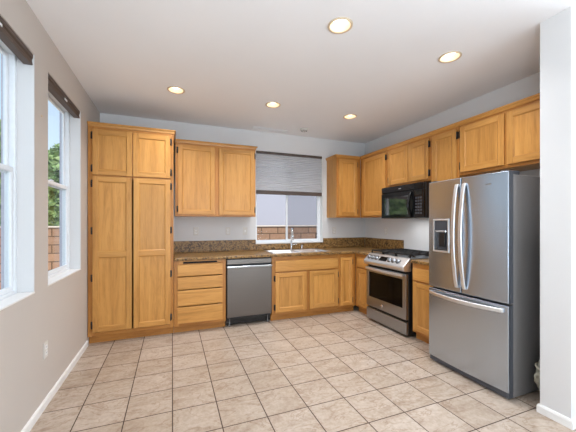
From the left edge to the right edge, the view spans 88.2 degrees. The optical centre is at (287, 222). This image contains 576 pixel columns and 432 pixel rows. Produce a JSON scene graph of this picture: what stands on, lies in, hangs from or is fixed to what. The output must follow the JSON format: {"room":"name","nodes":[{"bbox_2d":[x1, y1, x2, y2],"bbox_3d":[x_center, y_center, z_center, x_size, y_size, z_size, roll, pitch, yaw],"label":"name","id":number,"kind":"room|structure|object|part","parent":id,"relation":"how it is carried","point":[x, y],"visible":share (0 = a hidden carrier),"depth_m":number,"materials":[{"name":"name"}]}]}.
{"room":"kitchen","nodes":[
{"label":"kitchen","id":0,"kind":"room"},
{"bbox_2d":[0,0,99,431],"bbox_3d":[-1.023,-0.037,0.043,0.150,2.740,8.300,0,0,-21],"label":"wall","id":1,"kind":"structure","parent":0,"point":[57,313],"depth_m":2.12,"materials":[{"name":"beige paint"}]},
{"bbox_2d":[0,40,34,310],"bbox_3d":[-1.630,-0.327,1.568,0.182,1.760,1.012,0,0,-21],"label":"window","id":2,"kind":"structure","parent":1,"relation":"in","point":[17,78],"depth_m":1.95,"materials":[{"name":"white plastic"}]},
{"bbox_3d":[-1.672,-0.707,1.552,0.021,0.776,0.788,0,0,-21],"label":"sash","id":3,"kind":"part","parent":2,"relation":"part of","materials":[{"name":"white plastic"}]},
{"bbox_3d":[-1.650,0.040,1.560,0.022,0.802,0.788,0,0,-21],"label":"sash","id":4,"kind":"part","parent":2,"relation":"part of","materials":[{"name":"white plastic"}]},
{"bbox_3d":[-1.661,-0.327,1.556,0.056,1.598,0.850,0,0,-21],"label":"frame","id":5,"kind":"part","parent":2,"relation":"part of","materials":[{"name":"white plastic"}]},
{"bbox_2d":[0,16,32,64],"bbox_3d":[-1.579,-1.089,1.588,0.056,0.074,0.836,0,0,-21],"label":"window shade","id":6,"kind":"object","parent":2,"relation":"attached to","point":[8,37],"visible":1,"depth_m":1.78,"materials":[{"name":"brown wood"}]},
{"bbox_3d":[-1.590,0.467,1.584,0.096,0.012,0.850,0,0,-21],"label":"sill","id":7,"kind":"part","parent":2,"relation":"part of","materials":[{"name":"white paint"}]},
{"bbox_2d":[43,340,47,359],"bbox_3d":[-1.762,0.923,2.163,0.010,0.116,0.070,0,0,-21],"label":"wall outlet","id":8,"kind":"object","parent":1,"relation":"attached to","point":[45,345],"visible":1,"depth_m":2.15,"materials":[{"name":"white plastic"}]},
{"bbox_2d":[21,340,87,431],"bbox_3d":[-1.433,1.302,1.322,0.014,0.061,4.080,0,0,-21],"label":"baseboard","id":9,"kind":"structure","parent":1,"relation":"attached to","point":[29,425],"depth_m":2.26,"materials":[{"name":"white paint"}]},
{"bbox_2d":[48,91,80,285],"bbox_3d":[-2.022,-0.327,2.574,0.182,1.760,1.012,0,0,-21],"label":"window","id":10,"kind":"structure","parent":1,"relation":"in","point":[69,186],"depth_m":2.95,"materials":[{"name":"white plastic"}]},
{"bbox_3d":[-2.065,-0.707,2.558,0.021,0.776,0.788,0,0,-21],"label":"sash","id":11,"kind":"part","parent":10,"relation":"part of","materials":[{"name":"white plastic"}]},
{"bbox_3d":[-2.043,0.040,2.566,0.022,0.802,0.788,0,0,-21],"label":"sash","id":12,"kind":"part","parent":10,"relation":"part of","materials":[{"name":"clear glass"}]},
{"bbox_3d":[-2.053,-0.327,2.562,0.056,1.598,0.850,0,0,-21],"label":"frame","id":13,"kind":"part","parent":10,"relation":"part of","materials":[{"name":"white plastic"}]},
{"bbox_2d":[48,74,79,117],"bbox_3d":[-1.971,-1.089,2.594,0.056,0.074,0.836,0,0,-21],"label":"window shade","id":14,"kind":"object","parent":10,"relation":"attached to","point":[54,89],"visible":0.75,"depth_m":2.55,"materials":[{"name":"brown wood"}]},
{"bbox_3d":[-1.982,0.467,2.590,0.096,0.012,0.850,0,0,-21],"label":"sill","id":15,"kind":"part","parent":10,"relation":"part of","materials":[{"name":"white paint"}]},
{"bbox_2d":[100,113,364,298],"bbox_3d":[-0.546,-0.037,4.603,4.050,2.740,0.150,0,0,-21],"label":"wall","id":16,"kind":"structure","parent":0,"point":[210,228],"depth_m":4.47,"materials":[{"name":"white paint"}]},
{"bbox_2d":[193,227,198,234],"bbox_3d":[-1.307,0.117,4.220,0.070,0.116,0.010,0,0,-21],"label":"wall outlet","id":17,"kind":"object","parent":16,"relation":"attached to","point":[195,229],"visible":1,"depth_m":4.22,"materials":[{"name":"white plastic"}]},
{"bbox_2d":[174,240,255,252],"bbox_3d":[-1.037,0.336,4.318,1.166,0.166,0.020,0,0,-21],"label":"backsplash","id":18,"kind":"structure","parent":16,"relation":"attached to","point":[212,245],"depth_m":4.30,"materials":[{"name":"brown stone"}]},
{"bbox_2d":[175,139,256,216],"bbox_3d":[-0.998,-0.583,4.158,1.086,0.992,0.347,0,0,-21],"label":"upper cabinet","id":19,"kind":"object","parent":16,"relation":"attached to","point":[212,179],"visible":1,"depth_m":3.98,"materials":[{"name":"brown wood"}]},
{"bbox_3d":[-1.201,-0.562,3.908,0.464,0.899,0.018,0,0,-21],"label":"door","id":20,"kind":"part","parent":19,"relation":"part of","materials":[{"name":"brown wood"}]},
{"bbox_3d":[-1.201,-0.562,3.909,0.356,0.791,0.004,0,0,-21],"label":"door panel","id":21,"kind":"part","parent":19,"relation":"part of","materials":[{"name":"brown wood"}]},
{"bbox_3d":[-0.998,-1.058,4.158,1.086,0.042,0.346,0,0,-21],"label":"crown molding","id":22,"kind":"part","parent":19,"relation":"part of","materials":[{"name":"brown wood"}]},
{"bbox_3d":[-0.703,-0.562,4.102,0.493,0.899,0.018,0,0,-21],"label":"door","id":23,"kind":"part","parent":19,"relation":"part of","materials":[{"name":"brown wood"}]},
{"bbox_3d":[-0.703,-0.562,4.103,0.385,0.791,0.004,0,0,-21],"label":"door panel","id":24,"kind":"part","parent":19,"relation":"part of","materials":[{"name":"brown wood"}]},
{"bbox_2d":[226,227,229,234],"bbox_3d":[-0.885,0.119,4.385,0.070,0.116,0.010,0,0,-21],"label":"wall outlet","id":25,"kind":"object","parent":16,"relation":"attached to","point":[227,228],"visible":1,"depth_m":4.38,"materials":[{"name":"white plastic"}]},
{"bbox_2d":[243,227,246,234],"bbox_3d":[-0.646,0.121,4.476,0.070,0.116,0.012,0,0,-21],"label":"light switch","id":26,"kind":"object","parent":16,"relation":"attached to","point":[244,228],"visible":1,"depth_m":4.47,"materials":[{"name":"white plastic"}]},
{"bbox_2d":[256,156,322,243],"bbox_3d":[0.017,-0.396,4.818,1.154,1.432,0.149,0,0,-21],"label":"window","id":27,"kind":"structure","parent":16,"relation":"in","point":[319,233],"depth_m":4.96,"materials":[{"name":"white plastic"}]},
{"bbox_3d":[-0.260,-0.396,4.765,0.545,1.377,0.020,0,0,-21],"label":"sash","id":28,"kind":"part","parent":27,"relation":"part of","materials":[{"name":"clear glass"}]},
{"bbox_3d":[0.001,-0.396,4.859,1.153,1.431,0.060,0,0,-21],"label":"frame","id":29,"kind":"part","parent":27,"relation":"part of","materials":[{"name":"white plastic"}]},
{"bbox_2d":[256,151,321,195],"bbox_3d":[0.031,-0.780,4.782,1.139,0.662,0.056,0,0,-21],"label":"window shade","id":30,"kind":"object","parent":27,"relation":"attached to","point":[276,173],"visible":0.95,"depth_m":4.76,"materials":[{"name":"grey fabric"}]},
{"bbox_3d":[0.031,-0.479,4.780,1.135,0.060,0.032,0,0,-21],"label":"rail","id":31,"kind":"part","parent":30,"relation":"part of","materials":[{"name":"brown metal"}]},
{"bbox_3d":[0.028,0.314,4.789,1.153,0.014,0.088,0,0,-21],"label":"sill","id":32,"kind":"part","parent":27,"relation":"part of","materials":[{"name":"white paint"}]},
{"bbox_3d":[0.241,-0.396,4.937,0.594,1.377,0.020,0,0,-21],"label":"sash","id":33,"kind":"part","parent":27,"relation":"part of","materials":[{"name":"clear glass"}]},
{"bbox_2d":[256,242,322,249],"bbox_3d":[0.047,0.371,4.741,1.160,0.094,0.020,0,0,-21],"label":"backsplash","id":34,"kind":"structure","parent":16,"relation":"attached to","point":[282,246],"depth_m":4.70,"materials":[{"name":"brown stone"}]},
{"bbox_2d":[326,154,359,217],"bbox_3d":[0.908,-0.583,4.901,0.468,0.992,0.347,0,0,-21],"label":"upper cabinet","id":35,"kind":"object","parent":16,"relation":"attached to","point":[343,171],"visible":1,"depth_m":4.77,"materials":[{"name":"brown wood"}]},
{"bbox_3d":[0.897,-1.058,4.896,0.444,0.042,0.346,0,0,-21],"label":"crown molding","id":36,"kind":"part","parent":35,"relation":"part of","materials":[{"name":"brown wood"}]},
{"bbox_3d":[0.970,-0.581,4.775,0.444,0.988,0.020,0,0,-21],"label":"frame","id":37,"kind":"part","parent":35,"relation":"part of","materials":[{"name":"brown wood"}]},
{"bbox_3d":[0.962,-0.562,4.753,0.238,0.791,0.004,0,0,-21],"label":"door panel","id":38,"kind":"part","parent":35,"relation":"part of","materials":[{"name":"brown wood"}]},
{"bbox_3d":[0.963,-0.562,4.751,0.346,0.899,0.018,0,0,-21],"label":"door","id":39,"kind":"part","parent":35,"relation":"part of","materials":[{"name":"brown wood"}]},
{"bbox_2d":[323,237,364,247],"bbox_3d":[0.969,0.336,5.101,0.819,0.166,0.020,0,0,-21],"label":"backsplash","id":40,"kind":"structure","parent":16,"relation":"attached to","point":[356,241],"depth_m":5.08,"materials":[{"name":"brown stone"}]},
{"bbox_2d":[26,0,575,143],"bbox_3d":[2.168,-1.407,1.288,7.000,0.001,8.300,0,0,-21],"label":"ceiling","id":41,"kind":"structure","parent":0,"point":[230,59],"depth_m":2.51,"materials":[{"name":"paint"}]},
{"bbox_2d":[167,86,184,93],"bbox_3d":[-1.184,-1.442,3.141,0.180,0.086,0.180,0,0,-21],"label":"ceiling light","id":42,"kind":"object","parent":41,"relation":"attached to","point":[173,89],"visible":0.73,"depth_m":3.19,"materials":[{"name":"beige"}]},
{"bbox_2d":[265,102,279,107],"bbox_3d":[-0.178,-1.442,3.533,0.180,0.086,0.180,0,0,-21],"label":"ceiling light","id":43,"kind":"object","parent":41,"relation":"attached to","point":[269,104],"visible":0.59,"depth_m":3.59,"materials":[{"name":"beige"}]},
{"bbox_2d":[300,128,307,131],"bbox_3d":[0.241,-1.389,4.443,0.120,0.035,0.120,0,0,-21],"label":"smoke detector","id":44,"kind":"object","parent":41,"relation":"attached to","point":[301,129],"visible":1,"depth_m":4.41,"materials":[{"name":"grey plastic"}]},
{"bbox_2d":[327,17,352,33],"bbox_3d":[0.371,-1.442,2.116,0.180,0.086,0.180,0,0,-21],"label":"ceiling light","id":45,"kind":"object","parent":41,"relation":"attached to","point":[340,25],"visible":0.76,"depth_m":2.15,"materials":[{"name":"beige"}]},
{"bbox_3d":[0.371,-1.452,2.116,0.108,0.050,0.108,0,0,-21],"label":"bulb","id":46,"kind":"part","parent":45,"relation":"part of","materials":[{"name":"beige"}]},
{"bbox_2d":[343,114,356,118],"bbox_3d":[0.820,-1.442,3.921,0.180,0.086,0.180,0,0,-21],"label":"ceiling light","id":47,"kind":"object","parent":41,"relation":"attached to","point":[348,116],"visible":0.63,"depth_m":3.98,"materials":[{"name":"beige"}]},
{"bbox_2d":[438,51,461,62],"bbox_3d":[1.372,-1.442,2.517,0.180,0.086,0.180,0,0,-21],"label":"ceiling light","id":48,"kind":"object","parent":41,"relation":"attached to","point":[448,57],"visible":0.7,"depth_m":2.55,"materials":[{"name":"beige"}]},
{"bbox_2d":[30,299,575,431],"bbox_3d":[2.168,1.393,1.288,7.000,0.120,8.300,0,0,-21],"label":"floor","id":49,"kind":"structure","parent":0,"point":[346,371],"depth_m":2.41,"materials":[{"name":"beige tile"}]},
{"bbox_2d":[87,121,175,342],"bbox_3d":[-1.869,0.115,3.667,0.897,2.436,0.629,0,0,-21],"label":"pantry cabinet","id":50,"kind":"object","parent":49,"relation":"on","point":[131,168],"visible":1,"depth_m":3.36,"materials":[{"name":"brown wood"}]},
{"bbox_3d":[-1.956,0.343,3.311,0.384,1.710,0.018,0,0,-21],"label":"door","id":51,"kind":"part","parent":50,"relation":"part of","materials":[{"name":"brown wood"}]},
{"bbox_3d":[-1.957,-0.069,3.312,0.276,0.777,0.004,0,0,-21],"label":"door panel","id":52,"kind":"part","parent":50,"relation":"part of","materials":[{"name":"brown wood"}]},
{"bbox_3d":[-1.957,0.760,3.312,0.276,0.767,0.004,0,0,-21],"label":"door panel","id":53,"kind":"part","parent":50,"relation":"part of","materials":[{"name":"brown wood"}]},
{"bbox_3d":[-1.954,-0.779,3.312,0.389,0.500,0.018,0,0,-21],"label":"door","id":54,"kind":"part","parent":50,"relation":"part of","materials":[{"name":"brown wood"}]},
{"bbox_3d":[-1.954,-0.779,3.313,0.281,0.392,0.004,0,0,-21],"label":"door panel","id":55,"kind":"part","parent":50,"relation":"part of","materials":[{"name":"brown wood"}]},
{"bbox_3d":[-1.868,-1.082,3.667,0.897,0.042,0.628,0,0,-21],"label":"crown molding","id":56,"kind":"part","parent":50,"relation":"part of","materials":[{"name":"brown wood"}]},
{"bbox_3d":[-1.579,0.343,3.458,0.391,1.710,0.018,0,0,-21],"label":"door","id":57,"kind":"part","parent":50,"relation":"part of","materials":[{"name":"brown wood"}]},
{"bbox_3d":[-1.581,-0.779,3.457,0.395,0.500,0.018,0,0,-21],"label":"door","id":58,"kind":"part","parent":50,"relation":"part of","materials":[{"name":"brown wood"}]},
{"bbox_3d":[-1.582,-0.779,3.458,0.287,0.392,0.004,0,0,-21],"label":"door panel","id":59,"kind":"part","parent":50,"relation":"part of","materials":[{"name":"brown wood"}]},
{"bbox_3d":[-1.580,-0.069,3.459,0.283,0.777,0.004,0,0,-21],"label":"door panel","id":60,"kind":"part","parent":50,"relation":"part of","materials":[{"name":"brown wood"}]},
{"bbox_3d":[-1.580,0.760,3.459,0.283,0.767,0.004,0,0,-21],"label":"door panel","id":61,"kind":"part","parent":50,"relation":"part of","materials":[{"name":"brown wood"}]},
{"bbox_2d":[174,259,225,332],"bbox_3d":[-1.183,0.895,3.937,0.616,0.876,0.625,0,0,-21],"label":"base cabinet","id":62,"kind":"object","parent":49,"relation":"on","point":[199,285],"visible":0.92,"depth_m":3.65,"materials":[{"name":"brown wood"}]},
{"bbox_3d":[-1.075,1.112,3.654,0.531,0.197,0.019,0,0,-21],"label":"drawer","id":63,"kind":"part","parent":62,"relation":"part of","materials":[{"name":"brown wood"}]},
{"bbox_3d":[-1.075,0.908,3.654,0.531,0.187,0.019,0,0,-21],"label":"drawer","id":64,"kind":"part","parent":62,"relation":"part of","materials":[{"name":"brown wood"}]},
{"bbox_3d":[-1.075,0.728,3.654,0.531,0.148,0.019,0,0,-21],"label":"drawer","id":65,"kind":"part","parent":62,"relation":"part of","materials":[{"name":"brown wood"}]},
{"bbox_3d":[-1.075,0.572,3.654,0.531,0.141,0.019,0,0,-21],"label":"drawer","id":66,"kind":"part","parent":62,"relation":"part of","materials":[{"name":"brown wood"}]},
{"bbox_2d":[226,257,271,326],"bbox_3d":[-0.600,0.897,4.139,0.601,0.872,0.616,0,0,-21],"label":"dishwasher","id":67,"kind":"object","parent":49,"relation":"on","point":[248,280],"visible":0.98,"depth_m":3.87,"materials":[{"name":"silver metal"}]},
{"bbox_3d":[-0.522,1.262,3.939,0.595,0.102,0.015,0,0,-21],"label":"toe panel","id":68,"kind":"part","parent":67,"relation":"part of","materials":[{"name":"black metal"}]},
{"bbox_3d":[-0.496,0.566,3.873,0.595,0.023,0.046,0,0,-21],"label":"door handle","id":69,"kind":"part","parent":67,"relation":"part of","materials":[{"name":"silver metal"}]},
{"bbox_2d":[270,254,338,320],"bbox_3d":[0.161,0.895,4.460,1.039,0.876,0.626,0,0,-21],"label":"base cabinet","id":70,"kind":"object","parent":49,"relation":"on","point":[308,285],"visible":0.94,"depth_m":4.16,"materials":[{"name":"brown wood"}]},
{"bbox_2d":[174,237,403,260],"bbox_3d":[0.064,0.354,4.248,3.166,0.202,0.950,0,0,-21],"label":"countertop","id":71,"kind":"structure","parent":70,"relation":"on","point":[212,249],"depth_m":4.38,"materials":[{"name":"brown stone"}]},
{"bbox_2d":[290,228,297,248],"bbox_3d":[0.066,0.245,4.621,0.127,0.346,0.211,0,0,23],"label":"faucet","id":72,"kind":"object","parent":71,"relation":"on","point":[292,232],"visible":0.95,"depth_m":4.66,"materials":[{"name":"silver metal"}]},
{"bbox_2d":[263,249,327,253],"bbox_3d":[0.129,0.506,4.426,0.904,0.186,0.460,0,0,-21],"label":"sink","id":73,"kind":"object","parent":71,"relation":"in","point":[289,250],"visible":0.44,"depth_m":4.52,"materials":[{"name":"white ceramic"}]},
{"bbox_3d":[-0.071,0.508,4.348,0.390,0.182,0.380,0,0,-21],"label":"bowl","id":74,"kind":"part","parent":73,"relation":"part of","materials":[{"name":"silver metal"}]},
{"bbox_3d":[0.329,0.508,4.504,0.390,0.182,0.380,0,0,-21],"label":"bowl","id":75,"kind":"part","parent":73,"relation":"part of","materials":[{"name":"silver metal"}]},
{"bbox_3d":[0.045,0.946,4.091,0.468,0.530,0.018,0,0,-21],"label":"door","id":76,"kind":"part","parent":70,"relation":"part of","materials":[{"name":"brown wood"}]},
{"bbox_3d":[0.044,0.946,4.092,0.360,0.422,0.004,0,0,-21],"label":"door panel","id":77,"kind":"part","parent":70,"relation":"part of","materials":[{"name":"brown wood"}]},
{"bbox_3d":[0.277,0.586,4.181,0.966,0.149,0.019,0,0,-21],"label":"false drawer","id":78,"kind":"part","parent":70,"relation":"part of","materials":[{"name":"brown wood"}]},
{"bbox_3d":[0.518,0.946,4.275,0.460,0.530,0.018,0,0,-21],"label":"door","id":79,"kind":"part","parent":70,"relation":"part of","materials":[{"name":"brown wood"}]},
{"bbox_3d":[0.518,0.946,4.277,0.352,0.422,0.004,0,0,-21],"label":"door panel","id":80,"kind":"part","parent":70,"relation":"part of","materials":[{"name":"brown wood"}]},
{"bbox_2d":[337,253,354,311],"bbox_3d":[0.780,0.895,4.702,0.285,0.876,0.626,0,0,-21],"label":"base cabinet","id":81,"kind":"object","parent":49,"relation":"on","point":[346,261],"visible":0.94,"depth_m":4.42,"materials":[{"name":"brown wood"}]},
{"bbox_3d":[0.868,0.863,4.412,0.204,0.710,0.018,0,0,-21],"label":"door","id":82,"kind":"part","parent":81,"relation":"part of","materials":[{"name":"brown wood"}]},
{"bbox_3d":[0.868,0.863,4.413,0.118,0.624,0.004,0,0,-21],"label":"door panel","id":83,"kind":"part","parent":81,"relation":"part of","materials":[{"name":"brown wood"}]},
{"bbox_2d":[356,254,368,314],"bbox_3d":[1.357,0.895,4.428,0.626,0.876,0.341,0,0,-21],"label":"base cabinet","id":84,"kind":"object","parent":49,"relation":"on","point":[361,271],"visible":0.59,"depth_m":4.33,"materials":[{"name":"brown wood"}]},
{"bbox_3d":[1.083,0.942,4.300,0.004,0.439,0.152,0,0,-21],"label":"door panel","id":85,"kind":"part","parent":84,"relation":"part of","materials":[{"name":"brown wood"}]},
{"bbox_3d":[1.082,0.578,4.300,0.019,0.139,0.260,0,0,-21],"label":"drawer","id":86,"kind":"part","parent":84,"relation":"part of","materials":[{"name":"brown wood"}]},
{"bbox_3d":[1.082,0.942,4.300,0.018,0.547,0.260,0,0,-21],"label":"door","id":87,"kind":"part","parent":84,"relation":"part of","materials":[{"name":"brown wood"}]},
{"bbox_2d":[364,248,428,334],"bbox_3d":[1.498,0.837,3.882,0.704,0.932,0.757,0,0,-21],"label":"range","id":88,"kind":"object","parent":49,"relation":"on","point":[389,271],"visible":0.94,"depth_m":3.68,"materials":[{"name":"silver metal"}]},
{"bbox_3d":[1.198,0.611,3.765,0.061,0.035,0.699,0,0,-21],"label":"door handle","id":89,"kind":"part","parent":88,"relation":"part of","materials":[{"name":"silver metal"}]},
{"bbox_3d":[1.244,1.227,3.783,0.035,0.148,0.749,0,0,-21],"label":"storage drawer","id":90,"kind":"part","parent":88,"relation":"part of","materials":[{"name":"silver metal"}]},
{"bbox_3d":[1.243,0.862,3.783,0.037,0.529,0.749,0,0,-21],"label":"oven door","id":91,"kind":"part","parent":88,"relation":"part of","materials":[{"name":"silver metal"}]},
{"bbox_3d":[1.239,0.490,3.781,0.121,0.156,0.757,0,0,-21],"label":"control panel","id":92,"kind":"part","parent":88,"relation":"part of","materials":[{"name":"silver metal"}]},
{"bbox_2d":[369,263,415,334],"bbox_3d":[1.544,0.868,3.900,0.606,0.870,0.753,0,0,-21],"label":"oven","id":93,"kind":"object","parent":88,"relation":"in","point":[409,273],"depth_m":3.45,"materials":[{"name":"silver metal"}]},
{"bbox_2d":[377,252,428,259],"bbox_3d":[1.552,0.424,3.903,0.588,0.017,0.757,0,0,-21],"label":"cooktop","id":94,"kind":"object","parent":88,"relation":"in","point":[381,254],"depth_m":3.69,"materials":[{"name":"silver metal"}]},
{"bbox_2d":[413,263,432,343],"bbox_3d":[1.775,0.895,3.357,0.626,0.876,0.365,0,0,-21],"label":"base cabinet","id":95,"kind":"object","parent":49,"relation":"on","point":[421,285],"visible":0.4,"depth_m":3.29,"materials":[{"name":"brown wood"}]},
{"bbox_2d":[411,259,428,265],"bbox_3d":[1.768,0.437,3.354,0.640,0.036,0.367,0,0,-21],"label":"countertop","id":96,"kind":"structure","parent":95,"relation":"on","point":[417,261],"depth_m":3.32,"materials":[{"name":"brown stone"}]},
{"bbox_3d":[1.492,0.578,3.247,0.019,0.139,0.325,0,0,-21],"label":"drawer","id":97,"kind":"part","parent":95,"relation":"part of","materials":[{"name":"brown wood"}]},
{"bbox_3d":[1.492,0.942,3.247,0.018,0.547,0.325,0,0,-21],"label":"door","id":98,"kind":"part","parent":95,"relation":"part of","materials":[{"name":"brown wood"}]},
{"bbox_3d":[1.494,0.942,3.248,0.004,0.439,0.217,0,0,-21],"label":"door panel","id":99,"kind":"part","parent":95,"relation":"part of","materials":[{"name":"brown wood"}]},
{"bbox_2d":[429,170,539,398],"bbox_3d":[1.807,0.465,2.673,0.807,1.734,0.738,0,0,-21],"label":"refrigerator","id":100,"kind":"object","parent":49,"relation":"on","point":[484,229],"visible":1,"depth_m":2.36,"materials":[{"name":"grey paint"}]},
{"bbox_3d":[1.467,0.663,2.546,0.081,0.033,0.684,0,0,-21],"label":"drawer handle","id":101,"kind":"part","parent":100,"relation":"part of","materials":[{"name":"silver metal"}]},
{"bbox_3d":[1.509,0.948,2.557,0.030,0.651,0.738,0,0,-21],"label":"freezer drawer","id":102,"kind":"part","parent":100,"relation":"part of","materials":[{"name":"silver metal"}]},
{"bbox_2d":[534,359,539,390],"bbox_3d":[2.039,1.149,2.279,0.436,0.367,0.143,0,0,-21],"label":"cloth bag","id":103,"kind":"object","parent":49,"relation":"on","point":[537,364],"visible":0.11,"depth_m":2.21,"materials":[{"name":"beige fabric"}]},
{"bbox_2d":[365,72,539,250],"bbox_3d":[2.006,-0.037,3.836,0.150,2.740,3.433,0,0,-21],"label":"wall","id":104,"kind":"structure","parent":0,"point":[414,233],"depth_m":4.01,"materials":[{"name":"white paint"}]},
{"bbox_2d":[360,147,387,217],"bbox_3d":[1.442,-0.583,4.595,0.347,0.992,0.654,0,0,-21],"label":"upper cabinet","id":105,"kind":"object","parent":104,"relation":"attached to","point":[374,165],"visible":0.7,"depth_m":4.52,"materials":[{"name":"brown wood"}]},
{"bbox_3d":[1.291,-1.058,4.536,0.023,0.042,0.654,0,0,-21],"label":"crown molding","id":106,"kind":"part","parent":105,"relation":"part of","materials":[{"name":"brown wood"}]},
{"bbox_3d":[1.302,-0.562,4.518,0.004,0.791,0.439,0,0,-21],"label":"door panel","id":107,"kind":"part","parent":105,"relation":"part of","materials":[{"name":"brown wood"}]},
{"bbox_2d":[365,237,403,248],"bbox_3d":[1.533,0.336,4.811,0.020,0.166,0.928,0,0,-21],"label":"backsplash","id":108,"kind":"structure","parent":104,"relation":"attached to","point":[380,243],"depth_m":4.78,"materials":[{"name":"brown stone"}]},
{"bbox_2d":[386,132,430,186],"bbox_3d":[1.700,-0.792,3.934,0.347,0.574,0.759,0,0,-21],"label":"upper cabinet","id":109,"kind":"object","parent":104,"relation":"attached to","point":[409,161],"visible":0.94,"depth_m":3.80,"materials":[{"name":"brown wood"}]},
{"bbox_3d":[1.491,-0.770,4.029,0.018,0.483,0.372,0,0,-21],"label":"door","id":110,"kind":"part","parent":109,"relation":"part of","materials":[{"name":"brown wood"}]},
{"bbox_3d":[1.493,-0.770,4.029,0.004,0.375,0.264,0,0,-21],"label":"door panel","id":111,"kind":"part","parent":109,"relation":"part of","materials":[{"name":"brown wood"}]},
{"bbox_2d":[382,182,430,218],"bbox_3d":[1.624,-0.276,3.904,0.508,0.426,0.758,0,0,-21],"label":"microwave oven","id":112,"kind":"object","parent":109,"relation":"attached to","point":[407,201],"visible":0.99,"depth_m":3.75,"materials":[{"name":"black plastic"}]},
{"bbox_3d":[1.580,-0.234,3.563,0.032,0.338,0.155,0,0,-21],"label":"control panel","id":113,"kind":"part","parent":112,"relation":"part of","materials":[{"name":"black plastic"}]},
{"bbox_3d":[1.549,-1.058,3.875,0.023,0.042,0.759,0,0,-21],"label":"crown molding","id":114,"kind":"part","parent":109,"relation":"part of","materials":[{"name":"brown wood"}]},
{"bbox_3d":[1.621,-0.770,3.697,0.018,0.483,0.325,0,0,-21],"label":"door","id":115,"kind":"part","parent":109,"relation":"part of","materials":[{"name":"brown wood"}]},
{"bbox_3d":[1.622,-0.770,3.697,0.004,0.375,0.217,0,0,-21],"label":"door panel","id":116,"kind":"part","parent":109,"relation":"part of","materials":[{"name":"brown wood"}]},
{"bbox_2d":[430,122,467,181],"bbox_3d":[1.905,-0.583,3.406,0.347,0.992,0.369,0,0,-21],"label":"upper cabinet","id":117,"kind":"object","parent":104,"relation":"attached to","point":[445,141],"visible":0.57,"depth_m":3.33,"materials":[{"name":"brown wood"}]},
{"bbox_3d":[1.759,-0.562,3.348,0.004,0.791,0.216,0,0,-21],"label":"door panel","id":118,"kind":"part","parent":117,"relation":"part of","materials":[{"name":"brown wood"}]},
{"bbox_3d":[1.757,-0.562,3.347,0.018,0.899,0.324,0,0,-21],"label":"door","id":119,"kind":"part","parent":117,"relation":"part of","materials":[{"name":"brown wood"}]},
{"bbox_3d":[1.755,-1.058,3.347,0.023,0.042,0.369,0,0,-21],"label":"crown molding","id":120,"kind":"part","parent":117,"relation":"part of","materials":[{"name":"brown wood"}]},
{"bbox_2d":[458,93,539,176],"bbox_3d":[2.153,-0.792,2.772,0.347,0.574,0.987,0,0,-21],"label":"upper cabinet","id":121,"kind":"object","parent":104,"relation":"attached to","point":[506,137],"visible":0.66,"depth_m":2.76,"materials":[{"name":"brown wood"}]},
{"bbox_3d":[1.915,-0.773,2.948,0.004,0.369,0.342,0,0,-21],"label":"door panel","id":122,"kind":"part","parent":121,"relation":"part of","materials":[{"name":"brown wood"}]},
{"bbox_3d":[1.913,-0.773,2.947,0.018,0.477,0.450,0,0,-21],"label":"door","id":123,"kind":"part","parent":121,"relation":"part of","materials":[{"name":"brown wood"}]},
{"bbox_3d":[2.002,-1.058,2.712,0.023,0.042,0.987,0,0,-21],"label":"crown molding","id":124,"kind":"part","parent":121,"relation":"part of","materials":[{"name":"brown wood"}]},
{"bbox_3d":[2.087,-0.773,2.502,0.018,0.477,0.458,0,0,-21],"label":"door","id":125,"kind":"part","parent":121,"relation":"part of","materials":[{"name":"brown wood"}]},
{"bbox_3d":[2.088,-0.773,2.502,0.004,0.369,0.350,0,0,-21],"label":"door panel","id":126,"kind":"part","parent":121,"relation":"part of","materials":[{"name":"brown wood"}]},
{"bbox_2d":[540,6,575,418],"bbox_3d":[3.402,-0.037,2.632,3.425,2.740,0.175,0,0,-21],"label":"wall partition","id":127,"kind":"structure","parent":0,"point":[558,32],"depth_m":1.99,"materials":[{"name":"white paint"}]},
{"bbox_2d":[536,403,575,429],"bbox_3d":[3.395,1.302,2.630,3.439,0.061,0.203,0,0,-21],"label":"baseboard","id":128,"kind":"structure","parent":127,"relation":"attached to","point":[561,419],"depth_m":1.99,"materials":[{"name":"white paint"}]},
{"label":"outside","id":129,"kind":"structure","parent":0,"visible":0},
{"bbox_3d":[-3.132,1.494,5.661,28.000,0.079,24.000,0,0,-21],"label":"ground","id":130,"kind":"structure","parent":129,"visible":0},
{"bbox_2d":[0,119,0,225],"bbox_3d":[-7.363,-0.565,7.330,1.899,4.046,1.752,0,0,-21],"label":"tree","id":131,"kind":"object","parent":130,"relation":"on","point":[0,119],"visible":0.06,"depth_m":7.11,"materials":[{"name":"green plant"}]},
{"bbox_2d":[48,143,59,225],"bbox_3d":[-5.783,-0.374,7.788,1.623,3.665,1.603,0,0,-21],"label":"tree","id":132,"kind":"object","parent":130,"relation":"on","point":[53,153],"visible":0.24,"depth_m":7.29,"materials":[{"name":"green plant"}]},
{"bbox_2d":[0,225,316,289],"bbox_3d":[-3.250,0.746,5.964,18.040,1.375,0.190,0,0,-21],"label":"wall","id":133,"kind":"structure","parent":130,"relation":"on","point":[264,232],"depth_m":6.94,"materials":[{"name":"brown brick"}]},
{"bbox_2d":[257,194,316,224],"bbox_3d":[-0.664,-1.547,12.956,8.100,6.000,6.000,0,0,-21],"label":"neighbor house","id":134,"kind":"structure","parent":130,"relation":"on","point":[271,209],"depth_m":10.50,"materials":[{"name":"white paint"}]}
]}

